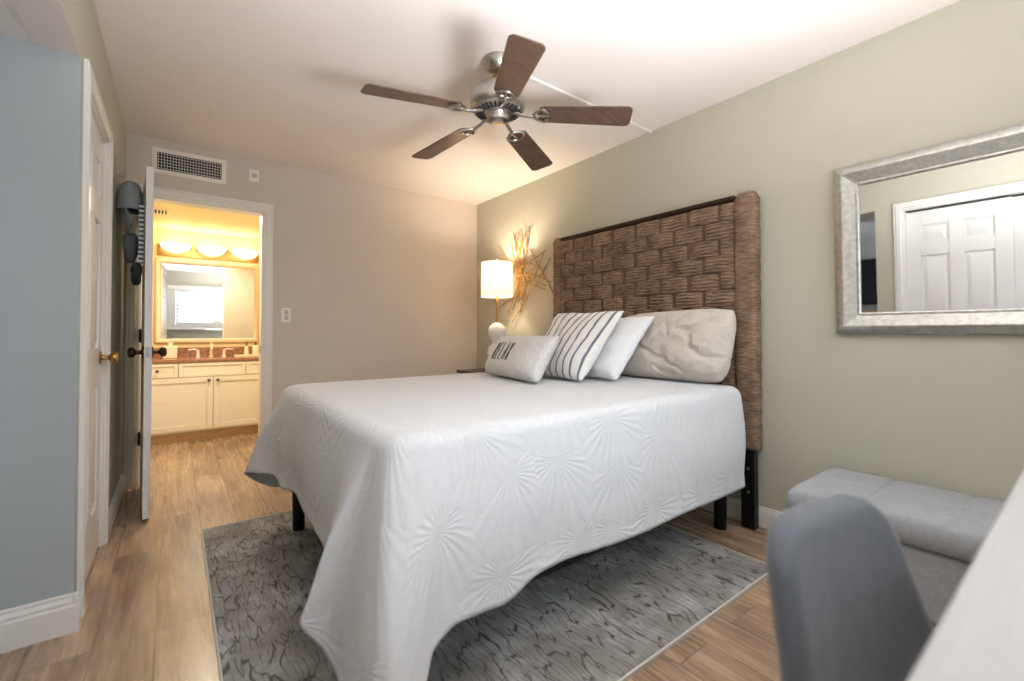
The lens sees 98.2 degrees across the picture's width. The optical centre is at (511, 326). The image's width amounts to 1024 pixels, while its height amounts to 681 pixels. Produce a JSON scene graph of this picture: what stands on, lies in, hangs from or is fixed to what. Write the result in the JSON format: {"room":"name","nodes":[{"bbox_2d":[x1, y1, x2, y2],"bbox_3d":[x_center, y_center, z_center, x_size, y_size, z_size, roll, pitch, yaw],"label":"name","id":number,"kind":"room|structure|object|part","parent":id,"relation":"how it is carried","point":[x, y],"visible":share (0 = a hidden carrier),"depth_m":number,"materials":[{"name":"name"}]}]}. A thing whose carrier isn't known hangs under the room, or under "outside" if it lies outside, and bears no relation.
{"room":"bedroom","nodes":[
{"label":"bedroom","id":0,"kind":"room"},
{"bbox_2d":[0,0,80,57],"bbox_3d":[-1.751,-1.053,0.021,2.216,0.104,2.325,1,-1,-37],"label":"ceiling","id":1,"kind":"structure","parent":0,"point":[42,23],"depth_m":1.44,"materials":[{"name":"white paint"}]},
{"bbox_2d":[0,35,82,610],"bbox_3d":[-2.483,-0.141,0.975,2.217,2.440,0.100,1,-1,-37],"label":"wall","id":2,"kind":"structure","parent":0,"point":[41,89],"depth_m":1.54,"materials":[{"name":"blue paint"}]},
{"bbox_2d":[0,591,79,653],"bbox_3d":[-2.398,1.011,0.950,2.123,0.135,0.016,1,-1,-37],"label":"baseboard","id":3,"kind":"structure","parent":2,"relation":"attached to","point":[43,620],"depth_m":1.53,"materials":[{"name":"white paint"}]},
{"bbox_2d":[61,0,125,591],"bbox_3d":[-1.263,-0.139,1.100,0.120,2.440,4.776,1,-1,-37],"label":"wall","id":4,"kind":"structure","parent":0,"point":[82,17],"depth_m":2.50,"materials":[{"name":"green paint"}]},
{"bbox_2d":[77,58,113,619],"bbox_3d":[-1.889,0.045,1.940,0.138,2.096,0.797,1,-1,-37],"label":"door frame","id":5,"kind":"structure","parent":4,"relation":"attached to","point":[91,91],"depth_m":1.70,"materials":[{"name":"white paint"}]},
{"bbox_2d":[85,114,118,580],"bbox_3d":[-1.840,0.081,1.969,0.107,2.000,0.647,1,-1,-37],"label":"door","id":6,"kind":"structure","parent":4,"relation":"in","point":[95,358],"depth_m":2.06,"materials":[{"name":"white paint"}]},
{"bbox_3d":[-1.982,0.154,2.185,0.072,0.066,0.066,1,-1,-37],"label":"handle","id":7,"kind":"part","parent":6,"relation":"part of","materials":[{"name":"gold metal"}]},
{"bbox_2d":[108,473,124,538],"bbox_3d":[-2.363,1.048,2.647,0.016,0.110,0.914,1,-1,-37],"label":"baseboard","id":8,"kind":"structure","parent":4,"relation":"attached to","point":[116,499],"depth_m":2.60,"materials":[{"name":"white paint"}]},
{"bbox_2d":[116,156,123,178],"bbox_3d":[-2.277,-0.918,2.579,0.035,0.130,0.030,1,-1,-37],"label":"wall hook","id":9,"kind":"object","parent":4,"relation":"attached to","point":[117,174],"visible":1,"depth_m":2.57,"materials":[{"name":"grey plastic"}]},
{"bbox_3d":[-2.289,-0.918,2.570,0.005,0.130,0.030,1,-1,-37],"label":"plate","id":10,"kind":"part","parent":9,"relation":"part of","materials":[{"name":"grey plastic"}]},
{"bbox_2d":[122,233,138,262],"bbox_3d":[-2.245,-0.458,2.611,0.081,0.170,0.125,1,-1,-37],"label":"drawstring bag","id":11,"kind":"object","parent":9,"relation":"hanging from","point":[130,241],"visible":0.94,"depth_m":2.57,"materials":[{"name":"fabric"}]},
{"bbox_2d":[117,181,143,232],"bbox_3d":[-2.232,-0.694,2.598,0.122,0.301,0.170,1,-1,-37],"label":"cap","id":12,"kind":"object","parent":9,"relation":"hanging from","point":[130,195],"visible":0.95,"depth_m":2.55,"materials":[{"name":"grey fabric"}]},
{"bbox_3d":[-2.232,-0.758,2.599,0.122,0.173,0.170,1,-1,-37],"label":"crown","id":13,"kind":"part","parent":12,"relation":"part of","materials":[{"name":"grey fabric"}]},
{"bbox_2d":[152,228,259,347],"bbox_3d":[-3.351,0.060,4.926,1.330,2.150,0.100,1,-1,-37],"label":"wall","id":14,"kind":"structure","parent":0,"point":[193,239],"depth_m":4.83,"materials":[{"name":"beige paint"}]},
{"bbox_2d":[153,346,258,357],"bbox_3d":[-3.313,0.279,4.873,1.322,0.099,0.020,1,-1,-37],"label":"backsplash","id":15,"kind":"structure","parent":14,"relation":"attached to","point":[203,351],"depth_m":4.85,"materials":[{"name":"brown stone"}]},
{"bbox_2d":[154,257,258,343],"bbox_3d":[-3.319,-0.263,4.875,0.945,0.895,0.026,1,-1,-37],"label":"bathroom mirror","id":16,"kind":"object","parent":14,"relation":"attached to","point":[196,301],"visible":1,"depth_m":4.85,"materials":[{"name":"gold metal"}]},
{"bbox_2d":[157,242,258,262],"bbox_3d":[-3.240,-0.800,4.783,0.920,0.123,0.279,1,-1,-37],"label":"vanity light","id":17,"kind":"object","parent":14,"relation":"attached to","point":[164,248],"visible":1,"depth_m":4.77,"materials":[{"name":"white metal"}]},
{"bbox_3d":[-3.482,-0.802,4.594,0.256,0.085,0.256,1,-1,-37],"label":"lamp shade","id":18,"kind":"part","parent":17,"relation":"part of","materials":[{"name":"beige glass"}]},
{"bbox_3d":[-3.235,-0.799,4.781,0.256,0.085,0.256,1,-1,-37],"label":"lamp shade","id":19,"kind":"part","parent":17,"relation":"part of","materials":[{"name":"beige glass"}]},
{"bbox_3d":[-2.988,-0.796,4.969,0.256,0.085,0.256,1,-1,-37],"label":"lamp shade","id":20,"kind":"part","parent":17,"relation":"part of","materials":[{"name":"beige glass"}]},
{"bbox_2d":[153,202,259,239],"bbox_3d":[-2.821,-1.064,4.243,1.530,0.080,1.854,1,-1,-37],"label":"ceiling","id":21,"kind":"structure","parent":0,"point":[180,218],"depth_m":4.34,"materials":[{"name":"beige paint"}]},
{"bbox_2d":[153,209,168,214],"bbox_3d":[-3.162,-1.024,3.955,0.160,0.008,0.160,1,-1,-37],"label":"ceiling vent","id":22,"kind":"object","parent":21,"relation":"in","point":[159,211],"visible":0.63,"depth_m":3.96,"materials":[{"name":"white plastic"}]},
{"bbox_2d":[122,133,476,475],"bbox_3d":[-1.534,-0.098,3.966,3.111,2.440,0.120,1,-1,-37],"label":"wall","id":23,"kind":"structure","parent":0,"point":[376,281],"depth_m":3.99,"materials":[{"name":"beige paint"}]},
{"bbox_2d":[152,146,225,184],"bbox_3d":[-2.367,-1.178,3.268,0.445,0.185,0.012,1,-1,-37],"label":"air vent","id":24,"kind":"object","parent":23,"relation":"in","point":[169,162],"visible":0.96,"depth_m":3.26,"materials":[{"name":"white plastic"}]},
{"bbox_2d":[157,151,220,179],"bbox_3d":[-2.367,-1.178,3.268,0.380,0.124,0.006,1,-1,-37],"label":"grille","id":25,"kind":"object","parent":24,"relation":"attached to","point":[168,162],"depth_m":3.26,"materials":[{"name":"white plastic"}]},
{"bbox_2d":[124,184,273,488],"bbox_3d":[-2.323,0.065,3.355,0.893,2.096,0.138,1,-1,-37],"label":"door frame","id":26,"kind":"structure","parent":23,"relation":"attached to","point":[161,195],"depth_m":3.29,"materials":[{"name":"white paint"}]},
{"bbox_2d":[127,166,166,519],"bbox_3d":[-2.312,0.093,2.804,0.179,2.000,0.778,1,-1,-41],"label":"door","id":27,"kind":"structure","parent":26,"relation":"attached to","point":[147,351],"depth_m":2.52,"materials":[{"name":"white paint"}]},
{"bbox_3d":[-2.147,0.149,2.530,0.072,0.066,0.066,1,-1,-41],"label":"handle","id":28,"kind":"part","parent":27,"relation":"part of","materials":[{"name":"brown metal"}]},
{"bbox_2d":[130,203,143,285],"bbox_3d":[-2.183,-0.472,2.584,0.115,0.467,0.057,-1,-1,44],"label":"pouch","id":29,"kind":"object","parent":27,"relation":"hanging from","point":[136,268],"visible":1,"depth_m":2.55,"materials":[{"name":"black fabric"}]},
{"bbox_3d":[-2.061,0.149,2.512,0.023,0.056,0.010,1,-1,-41],"label":"latch plate","id":30,"kind":"part","parent":27,"relation":"part of","materials":[{"name":"silver metal"}]},
{"bbox_3d":[-2.066,0.150,2.600,0.072,0.066,0.066,1,-1,-41],"label":"handle","id":31,"kind":"part","parent":27,"relation":"part of","materials":[{"name":"brown metal"}]},
{"bbox_2d":[249,169,258,182],"bbox_3d":[-2.041,-1.191,3.513,0.072,0.100,0.016,1,-1,-37],"label":"wall sensor","id":32,"kind":"object","parent":23,"relation":"attached to","point":[253,174],"visible":1,"depth_m":3.51,"materials":[{"name":"white plastic"}]},
{"bbox_2d":[281,308,290,321],"bbox_3d":[-1.853,-0.091,3.642,0.072,0.116,0.011,1,-1,-37],"label":"light switch","id":33,"kind":"object","parent":23,"relation":"attached to","point":[285,312],"visible":1,"depth_m":3.64,"materials":[{"name":"white plastic"}]},
{"bbox_2d":[0,433,937,680],"bbox_3d":[-1.545,1.156,2.169,5.378,0.120,6.850,1,-1,-37],"label":"floor","id":34,"kind":"structure","parent":0,"point":[148,615],"depth_m":1.78,"materials":[{"name":"brown wood"}]},
{"bbox_2d":[151,360,258,445],"bbox_3d":[-3.142,0.744,4.640,1.210,0.775,0.588,1,-1,-37],"label":"vanity cabinet","id":35,"kind":"object","parent":34,"relation":"on","point":[191,401],"visible":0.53,"depth_m":4.39,"materials":[{"name":"beige paint"}]},
{"bbox_3d":[-3.339,0.425,4.176,0.314,0.136,0.020,1,-1,-37],"label":"drawer","id":36,"kind":"part","parent":35,"relation":"part of","materials":[{"name":"beige paint"}]},
{"bbox_3d":[-3.228,0.756,4.256,0.594,0.510,0.020,1,-1,-37],"label":"door","id":37,"kind":"part","parent":35,"relation":"part of","materials":[{"name":"beige paint"}]},
{"bbox_2d":[152,356,258,363],"bbox_3d":[-3.148,0.341,4.654,1.326,0.030,0.569,1,-1,-37],"label":"countertop","id":38,"kind":"structure","parent":35,"relation":"on","point":[201,358],"depth_m":4.43,"materials":[{"name":"brown stone"}]},
{"bbox_2d":[163,342,176,358],"bbox_3d":[-3.435,0.242,4.458,0.115,0.159,0.120,1,-1,-37],"label":"tissue box","id":39,"kind":"object","parent":38,"relation":"on","point":[171,350],"visible":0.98,"depth_m":4.42,"materials":[{"name":"beige"}]},
{"bbox_2d":[188,341,232,356],"bbox_3d":[-3.194,0.242,4.716,0.402,0.169,0.144,1,-1,-37],"label":"faucet","id":40,"kind":"object","parent":38,"relation":"on","point":[211,344],"visible":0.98,"depth_m":4.74,"materials":[{"name":"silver metal"}]},
{"bbox_3d":[-3.341,0.280,4.666,0.108,0.092,0.044,1,-1,-37],"label":"lever","id":41,"kind":"part","parent":40,"relation":"part of","materials":[{"name":"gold metal"}]},
{"bbox_3d":[-3.194,0.242,4.716,0.044,0.169,0.144,1,-1,-37],"label":"spout","id":42,"kind":"part","parent":40,"relation":"part of","materials":[{"name":"gold metal"}]},
{"bbox_3d":[-3.107,0.282,4.844,0.108,0.092,0.044,1,-1,-37],"label":"lever","id":43,"kind":"part","parent":40,"relation":"part of","materials":[{"name":"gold metal"}]},
{"bbox_2d":[234,354,258,356],"bbox_3d":[-2.899,0.322,4.913,0.300,0.014,0.180,1,-1,-37],"label":"tray","id":44,"kind":"object","parent":38,"relation":"on","point":[249,354],"visible":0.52,"depth_m":4.80,"materials":[{"name":"beige"}]},
{"bbox_2d":[244,341,248,354],"bbox_3d":[-2.932,0.242,4.900,0.046,0.146,0.046,0,-1,8],"label":"soap bottle","id":45,"kind":"object","parent":44,"relation":"on","point":[246,349],"visible":1,"depth_m":4.89,"materials":[{"name":"beige plastic"}]},
{"bbox_2d":[252,341,258,354],"bbox_3d":[-2.853,0.241,4.937,0.061,0.148,0.061,0,-1,8],"label":"soap bottle","id":46,"kind":"object","parent":44,"relation":"on","point":[255,349],"visible":1,"depth_m":4.92,"materials":[{"name":"beige plastic"}]},
{"bbox_3d":[-2.988,0.429,4.442,0.554,0.136,0.020,1,-1,-37],"label":"drawer","id":47,"kind":"part","parent":35,"relation":"part of","materials":[{"name":"beige paint"}]},
{"bbox_3d":[-2.749,0.761,4.619,0.594,0.510,0.020,1,-1,-37],"label":"door","id":48,"kind":"part","parent":35,"relation":"part of","materials":[{"name":"beige paint"}]},
{"bbox_3d":[-2.638,0.432,4.708,0.314,0.136,0.020,1,-1,-37],"label":"drawer","id":49,"kind":"part","parent":35,"relation":"part of","materials":[{"name":"beige paint"}]},
{"bbox_2d":[456,368,484,373],"bbox_3d":[-0.157,0.762,3.999,0.486,0.720,0.620,1,-1,-37],"label":"nightstand","id":50,"kind":"object","parent":34,"relation":"on","point":[462,371],"visible":0.05,"depth_m":4.04,"materials":[{"name":"brown wood"}]},
{"bbox_2d":[481,259,512,356],"bbox_3d":[-0.136,-0.108,4.039,0.292,1.022,0.292,1,-1,-37],"label":"table lamp","id":51,"kind":"object","parent":50,"relation":"on","point":[496,275],"visible":0.78,"depth_m":3.94,"materials":[{"name":"white fabric"}]},
{"bbox_3d":[-0.141,-0.306,4.044,0.047,0.542,0.036,0,-1,23],"label":"stem","id":52,"kind":"part","parent":51,"relation":"part of","materials":[{"name":"gold metal"}]},
{"bbox_3d":[-0.136,-0.422,4.044,0.292,0.310,0.292,1,-1,-37],"label":"lamp shade","id":53,"kind":"part","parent":51,"relation":"part of","materials":[{"name":"white fabric"}]},
{"bbox_2d":[201,510,767,680],"bbox_3d":[-0.238,1.090,2.182,2.039,0.012,2.025,1,-1,-37],"label":"area rug","id":54,"kind":"object","parent":34,"relation":"on","point":[608,614],"visible":0.38,"depth_m":1.68,"materials":[{"name":"grey carpet"}]},
{"bbox_2d":[292,475,745,582],"bbox_3d":[0.025,0.942,2.396,1.950,0.314,1.510,1,-1,-37],"label":"frame","id":55,"kind":"object","parent":54,"relation":"on","point":[720,505],"visible":0.1,"depth_m":2.35,"materials":[{"name":"black metal"}]},
{"bbox_3d":[-1.144,0.976,2.381,0.068,0.218,0.068,1,-1,-37],"label":"leg","id":56,"kind":"part","parent":55,"relation":"part of","materials":[{"name":"black wood"}]},
{"bbox_3d":[0.025,0.826,2.398,1.950,0.082,1.510,1,-1,-37],"label":"frame","id":57,"kind":"part","parent":55,"relation":"part of","materials":[{"name":"black metal"}]},
{"bbox_3d":[1.136,0.984,2.422,0.068,0.232,0.068,1,-1,-37],"label":"leg","id":58,"kind":"part","parent":55,"relation":"part of","materials":[{"name":"black wood"}]},
{"bbox_2d":[553,191,762,529],"bbox_3d":[0.855,0.187,3.051,0.097,1.843,1.620,1,-1,-37],"label":"headboard","id":59,"kind":"object","parent":34,"relation":"on","point":[706,255],"visible":0.5,"depth_m":2.69,"materials":[{"name":"brown wicker"}]},
{"bbox_3d":[0.393,-0.018,3.664,0.097,1.415,0.090,1,-1,-37],"label":"wrapped post","id":60,"kind":"part","parent":59,"relation":"part of","materials":[{"name":"brown wicker"}]},
{"bbox_3d":[0.819,-0.006,3.048,0.032,1.383,1.419,1,-1,-37],"label":"woven panel","id":61,"kind":"part","parent":59,"relation":"part of","materials":[{"name":"brown wicker"}]},
{"bbox_3d":[0.836,-0.716,3.071,0.040,0.026,1.412,1,-1,-37],"label":"rail","id":62,"kind":"part","parent":59,"relation":"part of","materials":[{"name":"brown wood"}]},
{"bbox_3d":[0.836,-0.011,3.061,0.040,1.380,1.412,1,-1,-37],"label":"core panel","id":63,"kind":"part","parent":59,"relation":"part of","materials":[{"name":"brown wicker"}]},
{"bbox_3d":[1.307,-0.036,2.458,0.097,1.414,0.124,1,-1,-37],"label":"wrapped post","id":64,"kind":"part","parent":59,"relation":"part of","materials":[{"name":"brown wicker"}]},
{"bbox_3d":[1.301,0.886,2.431,0.050,0.428,0.072,1,-1,-37],"label":"leg","id":65,"kind":"part","parent":59,"relation":"part of","materials":[{"name":"black metal"}]},
{"bbox_2d":[766,494,933,680],"bbox_3d":[0.638,0.687,0.551,0.464,0.777,0.513,0,-1,-28],"label":"desk chair","id":66,"kind":"object","parent":34,"relation":"on","point":[847,604],"visible":0.97,"depth_m":0.71,"materials":[{"name":"grey fabric"}]},
{"bbox_2d":[786,468,1004,623],"bbox_3d":[1.725,0.874,1.511,0.500,0.425,1.245,1,-1,-37],"label":"storage bench","id":67,"kind":"object","parent":34,"relation":"on","point":[940,532],"visible":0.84,"depth_m":1.56,"materials":[{"name":"grey fabric"}]},
{"bbox_3d":[1.725,0.714,1.514,0.500,0.105,1.245,1,-1,-37],"label":"lid","id":68,"kind":"part","parent":67,"relation":"part of","materials":[{"name":"white fabric"}]},
{"bbox_2d":[907,468,1023,680],"bbox_3d":[0.987,0.697,0.493,1.380,0.750,0.609,1,-1,-37],"label":"desk","id":69,"kind":"object","parent":34,"relation":"on","point":[979,636],"visible":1,"depth_m":0.49,"materials":[{"name":"white laminate"}]},
{"bbox_2d":[93,0,959,204],"bbox_3d":[-0.032,-1.420,2.127,3.061,0.150,4.896,1,-1,-37],"label":"ceiling","id":70,"kind":"structure","parent":0,"point":[281,82],"depth_m":2.29,"materials":[{"name":"white paint"}]},
{"bbox_2d":[360,34,632,170],"bbox_3d":[-0.107,-1.175,2.240,1.260,0.336,1.270,1,-1,-37],"label":"ceiling fan","id":71,"kind":"object","parent":70,"relation":"hanging from","point":[498,100],"visible":1,"depth_m":2.16,"materials":[{"name":"brown wood"}]},
{"bbox_3d":[-0.447,-1.041,2.028,0.459,0.063,0.142,0,-1,-30],"label":"blade","id":72,"kind":"part","parent":71,"relation":"part of","materials":[{"name":"brown wood"}]},
{"bbox_3d":[-0.387,-1.034,2.529,0.459,0.063,0.142,-1,-1,42],"label":"blade","id":73,"kind":"part","parent":71,"relation":"part of","materials":[{"name":"brown wood"}]},
{"bbox_3d":[0.011,-1.044,1.817,0.142,0.063,0.459,0,-1,-12],"label":"blade","id":74,"kind":"part","parent":71,"relation":"part of","materials":[{"name":"brown wood"}]},
{"bbox_3d":[0.107,-1.032,2.627,0.142,0.063,0.459,0,-1,24],"label":"blade","id":75,"kind":"part","parent":71,"relation":"part of","materials":[{"name":"brown wood"}]},
{"bbox_3d":[0.354,-1.039,2.187,0.459,0.063,0.142,0,-1,6],"label":"blade","id":76,"kind":"part","parent":71,"relation":"part of","materials":[{"name":"brown wood"}]},
{"bbox_2d":[529,76,651,132],"bbox_3d":[0.467,-1.331,2.666,1.212,0.012,0.018,1,-1,-37],"label":"wire raceway","id":77,"kind":"object","parent":70,"relation":"attached to","point":[531,78],"visible":0.55,"depth_m":2.56,"materials":[{"name":"white plastic"}]},
{"bbox_2d":[477,0,1023,511],"bbox_3d":[1.095,-0.113,2.950,0.150,2.440,4.876,1,-1,-37],"label":"wall","id":78,"kind":"structure","parent":0,"point":[941,411],"depth_m":2.20,"materials":[{"name":"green paint"}]},
{"bbox_2d":[498,225,552,322],"bbox_3d":[0.099,-0.476,4.108,0.032,0.885,0.826,1,-1,-37],"label":"wall art","id":79,"kind":"object","parent":78,"relation":"attached to","point":[524,263],"visible":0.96,"depth_m":4.09},
{"bbox_2d":[702,496,780,528],"bbox_3d":[0.998,1.052,2.923,0.016,0.110,4.556,1,-1,-37],"label":"baseboard","id":80,"kind":"structure","parent":78,"relation":"attached to","point":[765,515],"depth_m":2.52,"materials":[{"name":"white paint"}]},
{"bbox_2d":[833,124,1023,333],"bbox_3d":[1.928,-0.366,1.667,0.068,0.790,1.210,1,-1,-37],"label":"wall mirror","id":81,"kind":"object","parent":78,"relation":"attached to","point":[929,240],"visible":1,"depth_m":1.87,"materials":[{"name":"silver metal"}]},
{"bbox_2d":[859,150,1023,312],"bbox_3d":[1.939,-0.366,1.676,0.026,0.596,1.016,1,-1,-37],"label":"mirror glass","id":82,"kind":"object","parent":81,"relation":"attached to","point":[944,237],"depth_m":1.85,"materials":[{"name":"mirror"}]},
{"bbox_3d":[0.021,0.564,2.411,1.925,0.439,1.400,1,-1,-37],"label":"mattress","id":83,"kind":"object","parent":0,"visible":0},
{"bbox_2d":[244,372,745,680],"bbox_3d":[-0.090,0.670,2.299,2.077,0.720,1.825,1,-1,-37],"label":"quilt","id":84,"kind":"object","parent":83,"relation":"on","point":[431,503],"visible":0.94,"depth_m":1.45,"materials":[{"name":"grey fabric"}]},
{"bbox_2d":[485,335,558,382],"bbox_3d":[0.024,0.182,2.676,0.228,0.255,0.735,0,-1,-30],"label":"pillow","id":85,"kind":"object","parent":84,"relation":"on","point":[525,358],"visible":1,"depth_m":2.50,"materials":[{"name":"grey fabric"}]},
{"bbox_2d":[543,311,623,380],"bbox_3d":[0.345,0.105,2.727,0.346,0.395,0.600,1,-1,-34],"label":"pillow","id":86,"kind":"object","parent":84,"relation":"on","point":[582,336],"visible":0.77,"depth_m":2.56,"materials":[{"name":"white fabric"}]},
{"bbox_2d":[586,316,654,379],"bbox_3d":[0.556,0.121,2.714,0.329,0.363,0.517,1,-1,-34],"label":"pillow","id":87,"kind":"object","parent":84,"relation":"on","point":[628,332],"visible":0.45,"depth_m":2.54,"materials":[{"name":"white fabric"}]},
{"bbox_2d":[621,309,735,381],"bbox_3d":[0.926,0.112,2.639,0.286,0.412,0.785,1,-1,-37],"label":"pillow","id":88,"kind":"object","parent":84,"relation":"on","point":[697,345],"visible":0.76,"depth_m":2.44,"materials":[{"name":"beige fabric"}]}
]}

